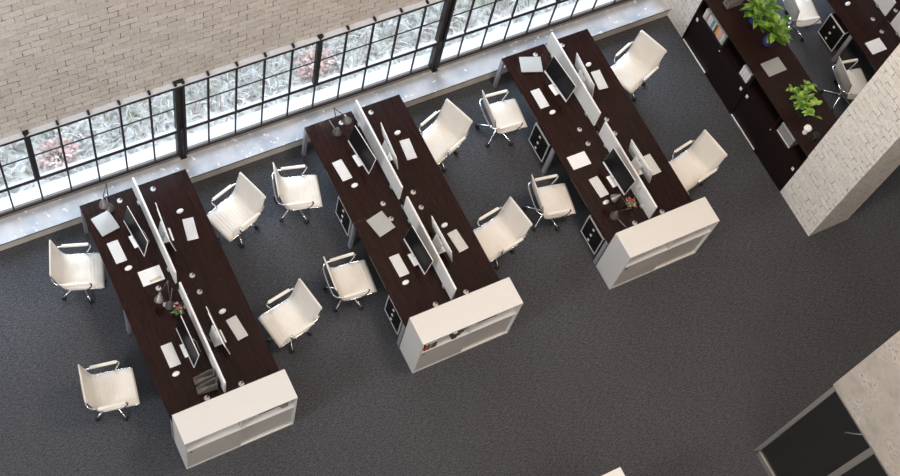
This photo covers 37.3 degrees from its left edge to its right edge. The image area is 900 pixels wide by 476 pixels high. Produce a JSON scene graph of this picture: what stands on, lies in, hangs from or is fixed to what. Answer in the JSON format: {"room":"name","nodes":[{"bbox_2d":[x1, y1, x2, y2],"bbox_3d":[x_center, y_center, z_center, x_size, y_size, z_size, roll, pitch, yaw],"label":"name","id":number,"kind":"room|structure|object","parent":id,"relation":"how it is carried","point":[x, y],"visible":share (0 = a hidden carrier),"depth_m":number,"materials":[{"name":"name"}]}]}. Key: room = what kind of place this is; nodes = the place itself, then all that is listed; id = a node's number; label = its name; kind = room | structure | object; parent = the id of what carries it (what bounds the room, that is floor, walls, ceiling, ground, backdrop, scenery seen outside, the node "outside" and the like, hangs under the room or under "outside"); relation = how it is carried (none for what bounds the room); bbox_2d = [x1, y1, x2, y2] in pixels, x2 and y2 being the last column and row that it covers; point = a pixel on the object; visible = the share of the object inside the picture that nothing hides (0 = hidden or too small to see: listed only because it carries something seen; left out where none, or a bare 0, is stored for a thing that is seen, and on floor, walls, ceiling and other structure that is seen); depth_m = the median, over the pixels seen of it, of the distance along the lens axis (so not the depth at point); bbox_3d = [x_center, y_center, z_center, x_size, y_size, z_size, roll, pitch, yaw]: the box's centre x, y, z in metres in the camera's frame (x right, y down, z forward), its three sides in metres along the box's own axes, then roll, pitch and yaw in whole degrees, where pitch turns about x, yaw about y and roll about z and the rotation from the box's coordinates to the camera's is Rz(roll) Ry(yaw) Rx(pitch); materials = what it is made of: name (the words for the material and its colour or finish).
{"room":"open-plan office","nodes":[
{"label":"open-plan office","id":0,"kind":"room"},
{"bbox_2d":[0,0,423,138],"bbox_3d":[-2.487,-5.289,10.555,32.000,14.920,0.240,-21,70,-19],"label":"wall","id":1,"kind":"structure","parent":0,"point":[60,59],"depth_m":16.19,"materials":[{"name":"beige brick"}]},
{"bbox_2d":[0,83,179,216],"bbox_3d":[-5.395,-0.904,17.352,4.000,1.885,0.078,-21,70,-19],"label":"window","id":2,"kind":"structure","parent":1,"relation":"in","point":[25,135],"depth_m":17.43,"materials":[{"name":"glass"}]},
{"bbox_2d":[172,78,187,159],"bbox_3d":[-3.631,-1.583,18.008,0.139,1.940,0.125,-21,70,-19],"label":"trim","id":3,"kind":"structure","parent":1,"relation":"attached to","point":[179,100],"depth_m":17.96,"materials":[{"name":"metal"}]},
{"bbox_2d":[179,0,446,151],"bbox_3d":[-1.866,-2.291,18.626,4.000,1.885,0.078,-21,70,-19],"label":"window","id":4,"kind":"structure","parent":1,"relation":"in","point":[318,40],"depth_m":18.40,"materials":[{"name":"metal"}]},
{"bbox_2d":[428,0,456,72],"bbox_3d":[-0.102,-2.969,19.281,0.139,1.940,0.125,-21,70,-19],"label":"trim","id":5,"kind":"structure","parent":1,"relation":"attached to","point":[449,5],"depth_m":19.30,"materials":[{"name":"metal"}]},
{"bbox_2d":[439,0,627,65],"bbox_3d":[1.664,-3.677,19.900,4.000,1.885,0.078,-21,70,-19],"label":"window","id":6,"kind":"structure","parent":1,"relation":"in","point":[537,7],"depth_m":20.07,"materials":[{"name":"metal"}]},
{"bbox_2d":[0,0,899,475],"bbox_3d":[-0.868,4.632,16.863,34.000,0.100,13.800,-21,70,-19],"label":"floor","id":7,"kind":"structure","parent":0,"point":[686,366],"depth_m":18.69,"materials":[{"name":"carpet"}]},
{"bbox_2d":[49,240,106,304],"bbox_3d":[-4.907,0.417,17.617,0.702,0.929,0.666,-3,65,-11],"label":"office chair","id":8,"kind":"object","parent":7,"relation":"on","point":[84,271],"visible":0.99,"depth_m":17.60,"materials":[{"name":"beige leather"}]},
{"bbox_2d":[78,360,139,420],"bbox_3d":[-4.331,1.921,16.993,0.702,0.929,0.666,-12,67,-15],"label":"office chair","id":9,"kind":"object","parent":7,"relation":"on","point":[108,391],"visible":1,"depth_m":17.00,"materials":[{"name":"beige leather"}]},
{"bbox_2d":[79,169,278,438],"bbox_3d":[-3.590,0.838,17.744,1.495,0.746,3.266,-21,70,-19],"label":"desk","id":10,"kind":"object","parent":7,"relation":"on","point":[205,273],"visible":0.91,"depth_m":17.40,"materials":[{"name":"brown wood"}]},
{"bbox_2d":[91,211,119,236],"bbox_3d":[-4.553,-0.189,17.637,0.260,0.029,0.300,-31,73,-22],"label":"laptop","id":11,"kind":"object","parent":10,"relation":"on","point":[105,223],"visible":1,"depth_m":17.62,"materials":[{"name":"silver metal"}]},
{"bbox_2d":[99,183,114,211],"bbox_3d":[-4.504,-0.503,17.530,0.160,0.508,0.289,14,63,-3],"label":"desk lamp","id":12,"kind":"object","parent":10,"relation":"on","point":[103,204],"visible":1,"depth_m":17.47,"materials":[{"name":"grey metal"}]},
{"bbox_2d":[107,240,126,263],"bbox_3d":[-4.364,0.182,17.497,0.147,0.020,0.322,-23,71,-19],"label":"keyboard","id":13,"kind":"object","parent":10,"relation":"on","point":[115,248],"visible":1,"depth_m":17.49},
{"bbox_2d":[124,206,149,255],"bbox_3d":[-4.070,-0.082,17.427,0.217,0.461,0.585,-27,72,-20],"label":"desktop computer","id":14,"kind":"object","parent":10,"relation":"on","point":[137,238],"visible":1,"depth_m":17.37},
{"bbox_2d":[138,265,164,286],"bbox_3d":[-3.900,0.493,17.434,0.295,0.008,0.220,-21,70,-18],"label":"notepad","id":15,"kind":"object","parent":10,"relation":"on","point":[146,275],"visible":1,"depth_m":17.43,"materials":[{"name":"white paper"}]},
{"bbox_2d":[132,177,176,283],"bbox_3d":[-3.884,-0.088,17.550,0.075,0.430,1.485,-21,70,-19],"label":"screen","id":16,"kind":"object","parent":10,"relation":"attached to","point":[170,268],"visible":1,"depth_m":17.45,"materials":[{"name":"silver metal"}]},
{"bbox_2d":[154,280,174,309],"bbox_3d":[-3.615,0.734,17.104,0.222,0.478,0.348,40,65,10],"label":"desk lamp","id":17,"kind":"object","parent":10,"relation":"on","point":[158,299],"visible":1,"depth_m":17.08,"materials":[{"name":"grey metal"}]},
{"bbox_2d":[155,202,175,250],"bbox_3d":[-3.754,-0.117,17.498,0.217,0.461,0.585,-18,69,-17],"label":"desktop computer","id":18,"kind":"object","parent":10,"relation":"on","point":[165,233],"visible":0.88,"depth_m":17.48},
{"bbox_2d":[161,342,180,367],"bbox_3d":[-3.557,1.491,17.006,0.147,0.020,0.322,-22,70,-19],"label":"keyboard","id":19,"kind":"object","parent":10,"relation":"on","point":[169,352],"visible":1,"depth_m":17.00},
{"bbox_2d":[171,300,184,315],"bbox_3d":[-3.470,0.892,17.157,0.282,0.293,0.178,-21,70,-19],"label":"flower pot","id":20,"kind":"object","parent":10,"relation":"on","point":[178,310],"visible":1,"depth_m":17.17,"materials":[{"name":"plant"}]},
{"bbox_2d":[176,315,200,367],"bbox_3d":[-3.291,1.315,16.889,0.217,0.461,0.585,-22,70,-19],"label":"desktop computer","id":21,"kind":"object","parent":10,"relation":"on","point":[188,348],"visible":1,"depth_m":16.84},
{"bbox_2d":[182,217,197,240],"bbox_3d":[-3.461,-0.121,17.798,0.147,0.020,0.322,-13,67,-15],"label":"keyboard","id":22,"kind":"object","parent":10,"relation":"on","point":[189,225],"visible":1,"depth_m":17.79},
{"bbox_2d":[179,282,225,392],"bbox_3d":[-3.158,1.274,17.020,0.075,0.430,1.485,-21,70,-19],"label":"screen","id":23,"kind":"object","parent":10,"relation":"attached to","point":[187,304],"visible":0.94,"depth_m":16.92,"materials":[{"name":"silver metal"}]},
{"bbox_2d":[193,369,214,385],"bbox_3d":[-3.105,1.758,16.845,0.258,0.220,0.085,-15,68,-16],"label":"magazine file","id":24,"kind":"object","parent":10,"relation":"on","point":[205,376],"visible":1,"depth_m":16.86,"materials":[{"name":"grey plastic"}]},
{"bbox_2d":[196,377,217,394],"bbox_3d":[-3.060,1.867,16.800,0.258,0.220,0.085,-17,68,-17],"label":"magazine file","id":25,"kind":"object","parent":10,"relation":"on","point":[210,385],"visible":1,"depth_m":16.83,"materials":[{"name":"grey plastic"}]},
{"bbox_2d":[205,306,229,353],"bbox_3d":[-2.980,1.204,16.996,0.217,0.461,0.585,-22,70,-19],"label":"desktop computer","id":26,"kind":"object","parent":10,"relation":"on","point":[217,337],"visible":1,"depth_m":16.99,"materials":[{"name":"plastic"}]},
{"bbox_2d":[226,315,247,340],"bbox_3d":[-2.760,1.164,17.300,0.147,0.020,0.322,-28,72,-21],"label":"keyboard","id":27,"kind":"object","parent":10,"relation":"on","point":[233,322],"visible":1,"depth_m":17.29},
{"bbox_2d":[172,369,297,468],"bbox_3d":[-2.733,2.313,16.985,1.494,1.098,0.412,-21,70,-19],"label":"storage cabinet","id":28,"kind":"object","parent":7,"relation":"on","point":[219,425],"visible":1,"depth_m":16.63,"materials":[{"name":"white laminate"}]},
{"bbox_2d":[186,400,294,451],"bbox_3d":[-2.704,2.230,16.813,1.454,0.026,0.406,-21,70,-19],"label":"shelf","id":29,"kind":"object","parent":28,"relation":"attached to","point":[235,428],"depth_m":16.72,"materials":[{"name":"white laminate"}]},
{"bbox_2d":[207,172,265,247],"bbox_3d":[-2.954,-0.348,18.321,0.659,0.929,0.696,43,65,12],"label":"office chair","id":30,"kind":"object","parent":7,"relation":"on","point":[244,206],"visible":0.97,"depth_m":18.27,"materials":[{"name":"beige leather"}]},
{"bbox_2d":[258,278,321,353],"bbox_3d":[-2.146,1.062,17.782,0.697,0.929,0.659,-33,74,-22],"label":"office chair","id":31,"kind":"object","parent":7,"relation":"on","point":[294,316],"visible":1,"depth_m":17.75,"materials":[{"name":"beige leather"}]},
{"bbox_2d":[272,162,321,223],"bbox_3d":[-2.138,-0.659,18.611,0.702,0.929,0.666,-7,66,-13],"label":"office chair","id":32,"kind":"object","parent":7,"relation":"on","point":[301,192],"visible":1,"depth_m":18.62,"materials":[{"name":"beige leather"}]},
{"bbox_2d":[0,9,670,250],"bbox_3d":[-2.787,-1.367,19.262,14.100,0.179,0.430,-21,70,-19],"label":"trim","id":33,"kind":"structure","parent":7,"relation":"on","point":[289,146],"depth_m":19.32,"materials":[{"name":"paint"}]},
{"bbox_2d":[0,0,670,244],"bbox_3d":[-2.765,-1.398,19.168,14.100,0.022,0.418,-21,70,-19],"label":"window sill","id":34,"kind":"structure","parent":33,"relation":"on","point":[65,209],"depth_m":19.37,"materials":[{"name":"stone"}]},
{"bbox_2d":[0,0,633,219],"bbox_3d":[-2.847,-1.573,19.205,14.100,0.040,0.100,-21,70,-19],"label":"trim","id":35,"kind":"structure","parent":34,"relation":"on","point":[564,23],"depth_m":19.41,"materials":[{"name":"metal"}]},
{"bbox_2d":[336,196,356,235],"bbox_3d":[-1.258,-0.392,18.845,0.581,0.554,0.418,-21,70,-19],"label":"drawer pedestal","id":36,"kind":"object","parent":7,"relation":"on","point":[346,222],"visible":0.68,"depth_m":18.73,"materials":[{"name":"black metal"}]},
{"bbox_2d":[322,252,376,311],"bbox_3d":[-1.377,0.567,18.152,0.702,0.929,0.666,-16,68,-17],"label":"office chair","id":37,"kind":"object","parent":7,"relation":"on","point":[351,280],"visible":1,"depth_m":18.18,"materials":[{"name":"beige leather"}]},
{"bbox_2d":[384,295,402,334],"bbox_3d":[-0.535,0.964,18.317,0.581,0.554,0.418,-21,70,-19],"label":"drawer pedestal","id":38,"kind":"object","parent":7,"relation":"on","point":[390,309],"visible":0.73,"depth_m":18.21,"materials":[{"name":"black metal"}]},
{"bbox_2d":[301,94,499,346],"bbox_3d":[-0.718,-0.290,18.782,1.495,0.746,3.266,-21,70,-19],"label":"desk","id":39,"kind":"object","parent":7,"relation":"on","point":[421,178],"visible":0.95,"depth_m":18.45,"materials":[{"name":"brown wood"}]},
{"bbox_2d":[329,108,351,136],"bbox_3d":[-1.528,-1.673,18.616,0.258,0.488,0.291,-21,70,-19],"label":"desk lamp","id":40,"kind":"object","parent":39,"relation":"on","point":[347,120],"visible":1,"depth_m":18.57,"materials":[{"name":"grey metal"}]},
{"bbox_2d":[332,159,351,180],"bbox_3d":[-1.496,-0.940,18.530,0.147,0.020,0.322,-25,71,-20],"label":"keyboard","id":41,"kind":"object","parent":39,"relation":"on","point":[340,167],"visible":1,"depth_m":18.52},
{"bbox_2d":[348,126,375,173],"bbox_3d":[-1.194,-1.209,18.464,0.217,0.461,0.585,-26,71,-20],"label":"desktop computer","id":42,"kind":"object","parent":39,"relation":"on","point":[364,156],"visible":1,"depth_m":18.41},
{"bbox_2d":[353,100,402,198],"bbox_3d":[-1.012,-1.217,18.587,0.075,0.430,1.485,-21,70,-19],"label":"screen","id":43,"kind":"object","parent":39,"relation":"attached to","point":[363,123],"visible":1,"depth_m":18.51,"materials":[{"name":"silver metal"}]},
{"bbox_2d":[367,211,394,236],"bbox_3d":[-0.947,-0.188,18.257,0.269,0.029,0.304,-34,75,-22],"label":"laptop","id":44,"kind":"object","parent":39,"relation":"on","point":[379,222],"visible":1,"depth_m":18.24,"materials":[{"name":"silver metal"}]},
{"bbox_2d":[381,122,397,168],"bbox_3d":[-0.874,-1.250,18.539,0.217,0.461,0.585,-18,69,-17],"label":"desktop computer","id":45,"kind":"object","parent":39,"relation":"on","point":[387,147],"visible":0.87,"depth_m":18.47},
{"bbox_2d":[389,253,408,276],"bbox_3d":[-0.686,0.369,18.040,0.147,0.020,0.322,-23,71,-19],"label":"keyboard","id":46,"kind":"object","parent":39,"relation":"on","point":[396,260],"visible":1,"depth_m":18.03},
{"bbox_2d":[399,138,416,159],"bbox_3d":[-0.589,-1.252,18.836,0.147,0.020,0.322,-16,68,-17],"label":"keyboard","id":47,"kind":"object","parent":39,"relation":"on","point":[407,147],"visible":1,"depth_m":18.83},
{"bbox_2d":[403,225,432,274],"bbox_3d":[-0.404,0.167,17.938,0.217,0.461,0.585,-24,71,-20],"label":"desktop computer","id":48,"kind":"object","parent":39,"relation":"on","point":[419,255],"visible":1,"depth_m":17.89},
{"bbox_2d":[403,196,456,299],"bbox_3d":[-0.285,0.146,18.057,0.075,0.430,1.485,-21,70,-19],"label":"screen","id":49,"kind":"object","parent":39,"relation":"attached to","point":[448,284],"visible":0.98,"depth_m":17.97,"materials":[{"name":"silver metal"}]},
{"bbox_2d":[431,216,451,260],"bbox_3d":[-0.143,0.039,18.044,0.217,0.461,0.585,-22,70,-19],"label":"desktop computer","id":50,"kind":"object","parent":39,"relation":"on","point":[441,245],"visible":0.86,"depth_m":18.00,"materials":[{"name":"plastic"}]},
{"bbox_2d":[448,229,467,252],"bbox_3d":[0.108,0.038,18.336,0.147,0.020,0.322,-27,72,-20],"label":"keyboard","id":51,"kind":"object","parent":39,"relation":"on","point":[457,240],"visible":1,"depth_m":18.33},
{"bbox_2d":[419,99,472,172],"bbox_3d":[-0.149,-1.447,19.332,0.659,0.929,0.697,42,65,11],"label":"office chair","id":52,"kind":"object","parent":7,"relation":"on","point":[451,127],"visible":0.78,"depth_m":19.29,"materials":[{"name":"beige leather"}]},
{"bbox_2d":[399,277,522,372],"bbox_3d":[0.139,1.185,18.022,1.494,1.098,0.412,-21,70,-19],"label":"storage cabinet","id":53,"kind":"object","parent":7,"relation":"on","point":[500,298],"visible":1,"depth_m":17.67,"materials":[{"name":"white laminate"}]},
{"bbox_2d":[421,307,516,353],"bbox_3d":[0.168,1.101,17.850,1.454,0.026,0.406,-21,70,-19],"label":"shelf","id":54,"kind":"object","parent":53,"relation":"attached to","point":[442,341],"depth_m":17.83,"materials":[{"name":"white laminate"}]},
{"bbox_2d":[475,89,527,146],"bbox_3d":[0.764,-1.809,19.663,0.702,0.929,0.666,-16,68,-16],"label":"office chair","id":55,"kind":"object","parent":7,"relation":"on","point":[506,116],"visible":1,"depth_m":19.69,"materials":[{"name":"beige leather"}]},
{"bbox_2d":[473,196,531,269],"bbox_3d":[0.664,-0.045,18.797,0.697,0.929,0.659,-32,73,-22],"label":"office chair","id":56,"kind":"object","parent":7,"relation":"on","point":[498,236],"visible":0.84,"depth_m":18.76,"materials":[{"name":"beige leather"}]},
{"bbox_2d":[529,122,556,161],"bbox_3d":[1.552,-1.495,19.860,0.581,0.554,0.418,-21,70,-19],"label":"drawer pedestal","id":57,"kind":"object","parent":7,"relation":"on","point":[538,140],"visible":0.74,"depth_m":19.73,"materials":[{"name":"black metal"}]},
{"bbox_2d":[522,174,575,231],"bbox_3d":[1.439,-0.546,19.172,0.702,0.929,0.666,-12,67,-15],"label":"office chair","id":58,"kind":"object","parent":7,"relation":"on","point":[554,201],"visible":1,"depth_m":19.20,"materials":[{"name":"beige leather"}]},
{"bbox_2d":[493,29,692,264],"bbox_3d":[2.092,-1.393,19.796,1.495,0.746,3.266,-21,70,-19],"label":"desk","id":59,"kind":"object","parent":7,"relation":"on","point":[569,132],"visible":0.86,"depth_m":19.45,"materials":[{"name":"brown wood"}]},
{"bbox_2d":[519,57,542,72],"bbox_3d":[1.198,-2.565,19.769,0.328,0.029,0.262,-3,65,-11],"label":"laptop","id":60,"kind":"object","parent":59,"relation":"on","point":[527,64],"visible":1,"depth_m":19.75,"materials":[{"name":"silver metal"}]},
{"bbox_2d":[530,88,548,108],"bbox_3d":[1.317,-2.042,19.544,0.147,0.020,0.322,-22,70,-19],"label":"keyboard","id":61,"kind":"object","parent":59,"relation":"on","point":[537,94],"visible":1,"depth_m":19.53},
{"bbox_2d":[544,56,575,101],"bbox_3d":[1.621,-2.308,19.477,0.217,0.461,0.585,-26,72,-20],"label":"desktop computer","id":62,"kind":"object","parent":59,"relation":"on","point":[562,84],"visible":1,"depth_m":19.43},
{"bbox_2d":[546,32,600,125],"bbox_3d":[1.798,-2.320,19.602,0.075,0.430,1.485,-21,70,-19],"label":"screen","id":63,"kind":"object","parent":59,"relation":"attached to","point":[592,111],"visible":0.88,"depth_m":19.51,"materials":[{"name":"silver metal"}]},
{"bbox_2d":[567,151,590,169],"bbox_3d":[1.854,-1.113,19.197,0.294,0.008,0.220,-21,70,-18],"label":"notepad","id":64,"kind":"object","parent":59,"relation":"on","point":[579,160],"visible":1,"depth_m":19.19,"materials":[{"name":"white paper"}]},
{"bbox_2d":[575,53,594,96],"bbox_3d":[1.933,-2.353,19.552,0.217,0.461,0.585,-18,69,-18],"label":"desktop computer","id":65,"kind":"object","parent":59,"relation":"on","point":[583,73],"visible":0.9,"depth_m":19.47,"materials":[{"name":"metal"}]},
{"bbox_2d":[589,176,608,197],"bbox_3d":[2.124,-0.731,19.052,0.147,0.020,0.322,-25,71,-20],"label":"keyboard","id":66,"kind":"object","parent":59,"relation":"on","point":[596,183],"visible":1,"depth_m":19.04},
{"bbox_2d":[591,70,607,89],"bbox_3d":[2.221,-2.351,19.848,0.147,0.020,0.322,-16,68,-17],"label":"keyboard","id":67,"kind":"object","parent":59,"relation":"on","point":[600,82],"visible":1,"depth_m":19.84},
{"bbox_2d":[603,148,635,194],"bbox_3d":[2.413,-0.934,18.952,0.217,0.461,0.585,-24,71,-19],"label":"desktop computer","id":68,"kind":"object","parent":59,"relation":"on","point":[620,176],"visible":1,"depth_m":18.91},
{"bbox_2d":[610,194,631,226],"bbox_3d":[2.375,-0.402,18.743,0.180,0.368,0.460,-21,70,-19],"label":"desk lamp","id":69,"kind":"object","parent":59,"relation":"on","point":[614,215],"visible":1,"depth_m":18.72,"materials":[{"name":"grey metal"}]},
{"bbox_2d":[599,122,656,217],"bbox_3d":[2.525,-0.958,19.071,0.075,0.430,1.485,-21,70,-19],"label":"screen","id":70,"kind":"object","parent":59,"relation":"attached to","point":[610,141],"visible":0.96,"depth_m":18.96,"materials":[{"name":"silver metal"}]},
{"bbox_2d":[625,187,640,207],"bbox_3d":[2.613,-0.533,18.889,0.262,0.293,0.177,-29,72,-21],"label":"flower pot","id":71,"kind":"object","parent":59,"relation":"on","point":[631,202],"visible":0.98,"depth_m":18.89,"materials":[{"name":"plant"}]},
{"bbox_2d":[628,139,652,182],"bbox_3d":[2.682,-1.063,19.060,0.217,0.461,0.585,-23,70,-19],"label":"desktop computer","id":72,"kind":"object","parent":59,"relation":"on","point":[639,163],"visible":0.84,"depth_m":19.00,"materials":[{"name":"metal"}]},
{"bbox_2d":[643,154,660,174],"bbox_3d":[2.917,-1.065,19.349,0.147,0.020,0.322,-23,71,-19],"label":"keyboard","id":73,"kind":"object","parent":59,"relation":"on","point":[648,158],"visible":0.76,"depth_m":19.34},
{"bbox_2d":[581,215,605,254],"bbox_3d":[2.282,-0.127,19.327,0.581,0.554,0.418,-21,70,-19],"label":"drawer pedestal","id":74,"kind":"object","parent":7,"relation":"on","point":[591,232],"visible":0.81,"depth_m":19.19,"materials":[{"name":"black metal"}]},
{"bbox_2d":[602,467,624,475],"bbox_3d":[1.507,3.567,17.111,1.494,1.098,0.412,-21,70,-19],"label":"storage cabinet","id":75,"kind":"object","parent":7,"relation":"on","point":[617,472],"visible":1,"depth_m":16.88,"materials":[{"name":"white laminate"}]},
{"bbox_2d":[611,30,666,101],"bbox_3d":[2.787,-2.594,20.389,0.659,0.929,0.697,42,65,11],"label":"office chair","id":76,"kind":"object","parent":7,"relation":"on","point":[645,55],"visible":0.81,"depth_m":20.34,"materials":[{"name":"beige leather"}]},
{"bbox_2d":[596,197,719,289],"bbox_3d":[2.949,0.081,19.036,1.494,1.098,0.412,-21,70,-19],"label":"storage cabinet","id":77,"kind":"object","parent":7,"relation":"on","point":[667,238],"visible":1,"depth_m":18.69,"materials":[{"name":"white laminate"}]},
{"bbox_2d":[625,227,709,267],"bbox_3d":[2.978,-0.002,18.864,1.454,0.026,0.406,-21,70,-19],"label":"shelf","id":78,"kind":"object","parent":77,"relation":"attached to","point":[659,250],"depth_m":18.79,"materials":[{"name":"white laminate"}]},
{"bbox_2d":[669,130,727,193],"bbox_3d":[3.562,-1.058,19.783,0.697,0.929,0.659,-32,74,-22],"label":"office chair","id":79,"kind":"object","parent":7,"relation":"on","point":[703,158],"visible":0.77,"depth_m":19.73,"materials":[{"name":"beige leather"}]},
{"bbox_2d":[682,0,796,112],"bbox_3d":[4.473,-2.948,20.756,0.803,1.098,1.494,-21,70,-19],"label":"base cabinet","id":80,"kind":"object","parent":7,"relation":"on","point":[721,65],"visible":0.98,"depth_m":20.40,"materials":[{"name":"wood"}]},
{"bbox_2d":[697,8,748,86],"bbox_3d":[4.504,-3.031,20.584,0.796,0.026,1.454,-21,70,-19],"label":"shelf","id":81,"kind":"object","parent":80,"relation":"attached to","point":[730,54],"depth_m":20.44,"materials":[{"name":"wood"}]},
{"bbox_2d":[723,0,743,8],"bbox_3d":[4.324,-3.619,20.341,0.274,0.170,0.130,-21,70,-19],"label":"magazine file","id":82,"kind":"object","parent":80,"relation":"on","point":[728,4],"visible":1,"depth_m":20.34,"materials":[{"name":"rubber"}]},
{"bbox_2d":[744,72,752,82],"bbox_3d":[4.564,-2.438,20.173,0.170,0.215,0.048,-21,70,-19],"label":"binder","id":83,"kind":"object","parent":80,"relation":"on","point":[750,75],"visible":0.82,"depth_m":20.13,"materials":[{"name":"white paper"}]},
{"bbox_2d":[740,0,784,32],"bbox_3d":[4.653,-3.390,20.063,0.623,0.569,0.617,24,63,2],"label":"potted plant","id":84,"kind":"object","parent":80,"relation":"on","point":[756,9],"visible":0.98,"depth_m":19.95,"materials":[{"name":"green plant"}]},
{"bbox_2d":[754,12,792,46],"bbox_3d":[4.850,-3.091,19.977,0.559,0.527,0.604,-21,70,-19],"label":"potted plant","id":85,"kind":"object","parent":80,"relation":"on","point":[781,36],"visible":1,"depth_m":19.86,"materials":[{"name":"green plant"}]},
{"bbox_2d":[761,57,786,76],"bbox_3d":[4.844,-2.559,19.997,0.331,0.029,0.244,-23,70,-19],"label":"laptop","id":86,"kind":"object","parent":80,"relation":"on","point":[774,66],"visible":1,"depth_m":19.98,"materials":[{"name":"silver metal"}]},
{"bbox_2d":[730,59,837,190],"bbox_3d":[5.139,-1.699,20.269,0.803,1.098,1.494,-21,70,-19],"label":"base cabinet","id":87,"kind":"object","parent":7,"relation":"on","point":[765,103],"visible":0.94,"depth_m":19.99,"materials":[{"name":"wood"}]},
{"bbox_2d":[747,85,805,167],"bbox_3d":[5.170,-1.783,20.098,0.796,0.026,1.454,-21,70,-19],"label":"shelf","id":88,"kind":"object","parent":87,"relation":"attached to","point":[795,154],"depth_m":20.04,"materials":[{"name":"wood"}]},
{"bbox_2d":[777,122,797,147],"bbox_3d":[5.080,-1.563,19.840,0.244,0.217,0.336,-21,70,-19],"label":"file box","id":89,"kind":"object","parent":87,"relation":"on","point":[783,130],"visible":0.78,"depth_m":19.79,"materials":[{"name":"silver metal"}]},
{"bbox_2d":[786,80,821,118],"bbox_3d":[5.163,-2.014,19.503,0.663,0.543,0.419,18,63,-1],"label":"plant","id":90,"kind":"object","parent":87,"relation":"on","point":[801,104],"visible":1,"depth_m":19.47,"materials":[{"name":"green plant"}]},
{"bbox_2d":[802,124,811,134],"bbox_3d":[5.208,-1.579,19.496,0.123,0.197,0.117,-21,70,-19],"label":"bud vase","id":91,"kind":"object","parent":87,"relation":"on","point":[807,128],"visible":1,"depth_m":19.43,"materials":[{"name":"white ceramic"}]},
{"bbox_2d":[810,132,819,141],"bbox_3d":[5.320,-1.471,19.462,0.117,0.199,0.119,-21,70,-19],"label":"bud vase","id":92,"kind":"object","parent":87,"relation":"on","point":[816,135],"visible":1,"depth_m":19.40,"materials":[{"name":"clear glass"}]},
{"bbox_2d":[783,0,821,41],"bbox_3d":[5.595,-3.640,21.375,0.702,0.929,0.666,-11,67,-14],"label":"office chair","id":93,"kind":"object","parent":7,"relation":"on","point":[803,13],"visible":0.84,"depth_m":21.36,"materials":[{"name":"beige leather"}]},
{"bbox_2d":[818,12,854,51],"bbox_3d":[6.371,-3.388,21.599,0.581,0.554,0.418,-21,70,-19],"label":"drawer pedestal","id":94,"kind":"object","parent":7,"relation":"on","point":[833,32],"visible":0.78,"depth_m":21.45,"materials":[{"name":"wood"}]},
{"bbox_2d":[819,56,867,111],"bbox_3d":[6.270,-2.438,20.913,0.702,0.929,0.666,-11,67,-14],"label":"office chair","id":95,"kind":"object","parent":7,"relation":"on","point":[851,82],"visible":0.83,"depth_m":20.88,"materials":[{"name":"beige leather"}]},
{"bbox_2d":[827,0,899,71],"bbox_3d":[6.911,-3.286,21.535,1.495,0.746,3.266,-21,70,-19],"label":"desk","id":96,"kind":"object","parent":7,"relation":"on","point":[864,21],"visible":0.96,"depth_m":21.11,"materials":[{"name":"brown wood"}]},
{"bbox_2d":[865,38,886,53],"bbox_3d":[6.680,-3.009,20.939,0.284,0.008,0.227,-21,70,-19],"label":"notepad","id":97,"kind":"object","parent":96,"relation":"on","point":[875,46],"visible":1,"depth_m":20.93,"materials":[{"name":"white paper"}]},
{"bbox_2d":[874,0,895,15],"bbox_3d":[6.617,-4.213,21.341,0.075,0.430,1.485,-21,70,-19],"label":"screen","id":98,"kind":"object","parent":96,"relation":"attached to","point":[885,6],"visible":1,"depth_m":21.15,"materials":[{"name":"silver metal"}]},
{"bbox_2d":[890,11,899,36],"bbox_3d":[7.344,-2.850,20.811,0.075,0.430,1.485,-21,70,-19],"label":"screen","id":99,"kind":"object","parent":96,"relation":"attached to","point":[895,23],"visible":1,"depth_m":21.05,"materials":[{"name":"silver metal"}]},
{"bbox_2d":[666,0,701,36],"bbox_3d":[4.669,-6.086,16.739,0.750,11.000,0.940,-21,70,-19],"label":"wall","id":100,"kind":"structure","parent":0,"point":[681,13],"depth_m":21.12,"materials":[{"name":"white brick"}]},
{"bbox_2d":[780,44,899,235],"bbox_3d":[6.393,-2.854,15.481,0.750,11.000,0.826,-21,70,-19],"label":"brick column","id":101,"kind":"structure","parent":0,"point":[861,149],"depth_m":18.62,"materials":[{"name":"white brick"}]},
{"bbox_2d":[833,331,899,475],"bbox_3d":[6.750,2.963,11.778,0.200,7.300,6.700,-21,70,-19],"label":"wall","id":102,"kind":"structure","parent":0,"point":[870,391],"depth_m":15.40,"materials":[{"name":"beige concrete"}]},
{"bbox_2d":[754,386,888,475],"bbox_3d":[5.628,4.572,16.426,0.065,2.720,5.334,-21,70,-19],"label":"door","id":103,"kind":"structure","parent":102,"relation":"in","point":[824,439],"depth_m":16.79,"materials":[{"name":"glass"}]},
{"label":"outside","id":104,"kind":"structure","parent":0,"visible":0},
{"bbox_2d":[0,0,581,198],"bbox_3d":[-4.445,-6.071,21.408,26.000,0.100,10.200,-21,70,-19],"label":"window","id":105,"kind":"structure","parent":104,"point":[20,152],"depth_m":19.75,"materials":[{"name":"glass"}]},
{"bbox_2d":[35,136,79,173],"bbox_3d":[-5.465,-1.167,18.623,0.642,0.350,0.527,-21,70,-19],"label":"bush","id":106,"kind":"object","parent":105,"relation":"on","point":[51,144],"visible":0.91,"depth_m":18.57,"materials":[{"name":"plant"}]},
{"bbox_2d":[0,0,580,199],"bbox_3d":[-2.229,-3.128,20.121,12.678,0.370,2.802,-21,70,-19],"label":"grass","id":107,"kind":"structure","parent":105,"relation":"on","point":[106,147],"depth_m":19.58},
{"bbox_2d":[0,0,612,210],"bbox_3d":[-2.182,-1.942,19.631,22.000,0.200,0.200,-21,70,-19],"label":"trim","id":108,"kind":"structure","parent":105,"relation":"on","point":[86,175],"depth_m":19.47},
{"bbox_2d":[294,47,334,81],"bbox_3d":[-2.023,-2.607,19.900,0.631,0.364,0.529,1,65,-9],"label":"bush","id":109,"kind":"object","parent":105,"relation":"on","point":[310,55],"visible":0.68,"depth_m":19.86,"materials":[{"name":"plant"}]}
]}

